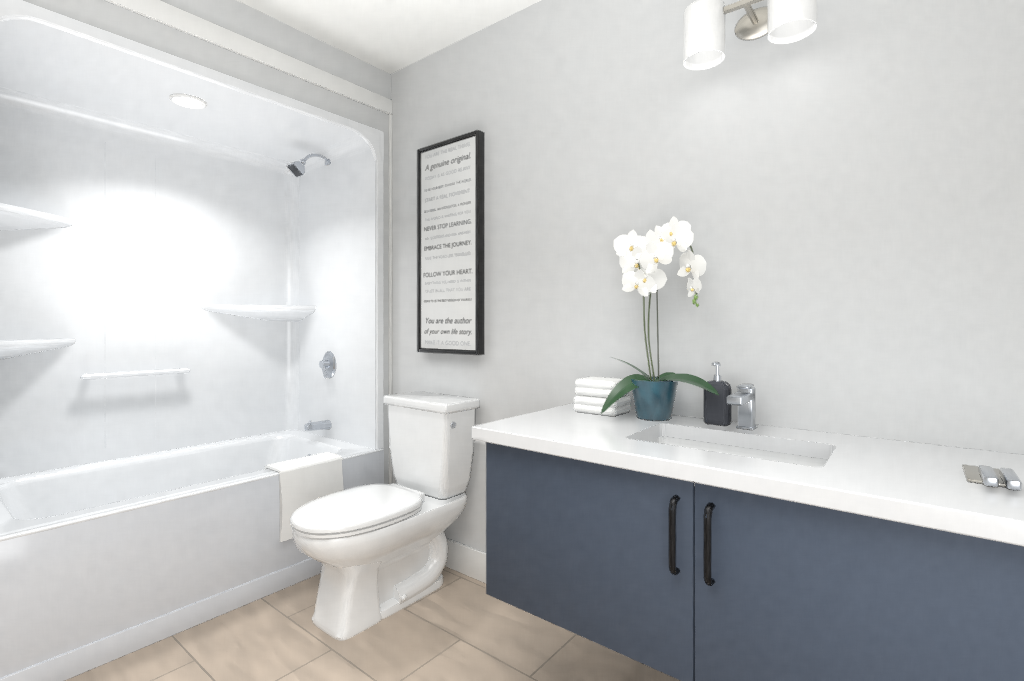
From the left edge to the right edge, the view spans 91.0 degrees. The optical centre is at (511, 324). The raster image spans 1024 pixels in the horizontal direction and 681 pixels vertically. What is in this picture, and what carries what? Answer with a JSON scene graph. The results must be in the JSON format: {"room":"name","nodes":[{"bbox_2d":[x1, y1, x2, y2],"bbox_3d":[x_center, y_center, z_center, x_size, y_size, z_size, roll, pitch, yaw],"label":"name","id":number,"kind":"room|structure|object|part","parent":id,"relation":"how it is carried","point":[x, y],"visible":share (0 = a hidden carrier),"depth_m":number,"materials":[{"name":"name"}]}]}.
{"room":"bathroom","nodes":[
{"label":"bathroom","id":0,"kind":"room"},
{"bbox_2d":[23,0,390,132],"bbox_3d":[-1.445,-1.151,2.302,0.860,0.315,1.525,0,0,39],"label":"wall","id":1,"kind":"structure","parent":0,"point":[240,18],"depth_m":2.08,"materials":[{"name":"paint"}]},
{"bbox_2d":[65,566,679,680],"bbox_3d":[-0.604,1.182,0.911,4.110,0.100,2.850,0,0,39],"label":"floor","id":2,"kind":"structure","parent":0,"point":[457,626],"depth_m":1.75,"materials":[{"name":"tile"}]},
{"bbox_2d":[0,0,383,680],"bbox_3d":[-1.433,0.072,2.257,0.840,2.120,1.469,0,0,39],"label":"shower","id":3,"kind":"object","parent":2,"relation":"on","point":[190,300],"visible":0.94,"depth_m":2.31,"materials":[{"name":"white plastic"}]},
{"bbox_2d":[264,452,343,541],"bbox_3d":[-0.947,0.769,2.301,0.158,0.305,0.303,0,0,39],"label":"towel","id":4,"kind":"object","parent":3,"relation":"hanging from","point":[304,480],"visible":0.79,"depth_m":2.23,"materials":[{"name":"white fabric"}]},
{"bbox_2d":[290,391,479,640],"bbox_3d":[-0.531,0.730,2.060,0.418,0.809,0.734,0,0,39],"label":"toilet","id":5,"kind":"object","parent":2,"relation":"on","point":[379,552],"visible":1,"depth_m":2.01,"materials":[{"name":"ceramic"}]},
{"bbox_2d":[237,0,540,73],"bbox_3d":[-0.604,-1.358,0.911,4.110,0.100,2.850,0,0,39],"label":"ceiling","id":6,"kind":"structure","parent":0,"point":[390,36],"depth_m":2.17,"materials":[{"name":"paint"}]},
{"bbox_2d":[344,0,1023,552],"bbox_3d":[0.254,-0.088,1.985,4.110,2.440,0.100,0,0,39],"label":"wall","id":7,"kind":"structure","parent":0,"point":[840,190],"depth_m":1.54,"materials":[{"name":"paint"}]},
{"bbox_2d":[105,0,391,483],"bbox_3d":[-1.165,-0.018,2.030,0.116,2.300,1.600,0,0,39],"label":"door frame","id":8,"kind":"structure","parent":7,"relation":"attached to","point":[162,12],"depth_m":2.30,"materials":[{"name":"paint"}]},
{"bbox_2d":[417,130,483,354],"bbox_3d":[-0.291,-0.358,2.328,0.400,0.980,0.042,0,0,39],"label":"picture frame","id":9,"kind":"object","parent":7,"relation":"attached to","point":[450,243],"visible":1,"depth_m":2.30,"materials":[{"name":"paper"}]},
{"bbox_2d":[445,538,485,582],"bbox_3d":[0.553,1.067,1.671,3.050,0.130,0.018,0,0,39],"label":"baseboard","id":10,"kind":"structure","parent":7,"relation":"attached to","point":[466,560],"depth_m":2.25,"materials":[{"name":"paint"}]},
{"bbox_2d":[472,435,1023,680],"bbox_3d":[0.559,0.572,1.310,1.230,0.460,0.572,0,0,39],"label":"bathroom vanity","id":11,"kind":"object","parent":7,"relation":"attached to","point":[683,548],"depth_m":1.05,"materials":[{"name":"wood"}]},
{"bbox_2d":[472,403,1023,538],"bbox_3d":[0.562,0.322,1.313,1.300,0.040,0.564,0,0,39],"label":"countertop","id":12,"kind":"structure","parent":11,"relation":"on","point":[918,480],"depth_m":1.13,"materials":[{"name":"white stone"}]},
{"bbox_2d":[573,377,630,415],"bbox_3d":[0.311,0.244,1.740,0.166,0.114,0.132,0,0,39],"label":"folded towels","id":13,"kind":"object","parent":12,"relation":"on","point":[591,396],"visible":0.81,"depth_m":1.69,"materials":[{"name":"white fabric"}]},
{"bbox_2d":[601,216,718,420],"bbox_3d":[0.452,-0.021,1.589,0.386,0.644,0.220,0,0,39],"label":"orchid plant","id":14,"kind":"object","parent":12,"relation":"on","point":[653,396],"visible":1,"depth_m":1.59,"materials":[{"name":"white plant"}]},
{"bbox_2d":[704,362,730,425],"bbox_3d":[0.620,0.207,1.525,0.076,0.188,0.065,0,0,39],"label":"soap dispenser","id":15,"kind":"object","parent":12,"relation":"on","point":[717,409],"visible":0.85,"depth_m":1.51,"materials":[{"name":"black metal"}]},
{"bbox_2d":[652,431,819,462],"bbox_3d":[0.556,0.400,1.303,0.481,0.140,0.284,0,0,39],"label":"sink","id":16,"kind":"object","parent":12,"relation":"in","point":[665,436],"depth_m":1.40,"materials":[{"name":"white ceramic"}]},
{"bbox_2d":[727,383,757,429],"bbox_3d":[0.654,0.238,1.433,0.048,0.127,0.163,0,0,39],"label":"faucet","id":17,"kind":"object","parent":12,"relation":"on","point":[743,398],"visible":1,"depth_m":1.45,"materials":[{"name":"silver metal"}]},
{"bbox_2d":[962,464,1021,489],"bbox_3d":[0.929,0.289,0.979,0.070,0.024,0.170,0,0,39],"label":"toiletries","id":18,"kind":"object","parent":12,"relation":"on","point":[994,477],"visible":0.96,"depth_m":0.94,"materials":[{"name":"silver metal"}]},
{"bbox_2d":[683,0,816,69],"bbox_3d":[0.685,-0.873,1.456,0.348,0.170,0.188,0,0,39],"label":"sconce","id":19,"kind":"object","parent":7,"relation":"attached to","point":[783,21],"visible":1,"depth_m":1.45,"materials":[{"name":"white glass"}]},
{"bbox_3d":[0.572,-0.866,1.500,0.116,0.155,0.116,0,0,39],"label":"lamp shade","id":20,"kind":"part","parent":19,"relation":"part of","materials":[{"name":"white glass"}]},
{"bbox_3d":[0.753,-0.866,1.355,0.116,0.155,0.116,0,0,39],"label":"lamp shade","id":21,"kind":"part","parent":19,"relation":"part of","materials":[{"name":"white glass"}]}
]}

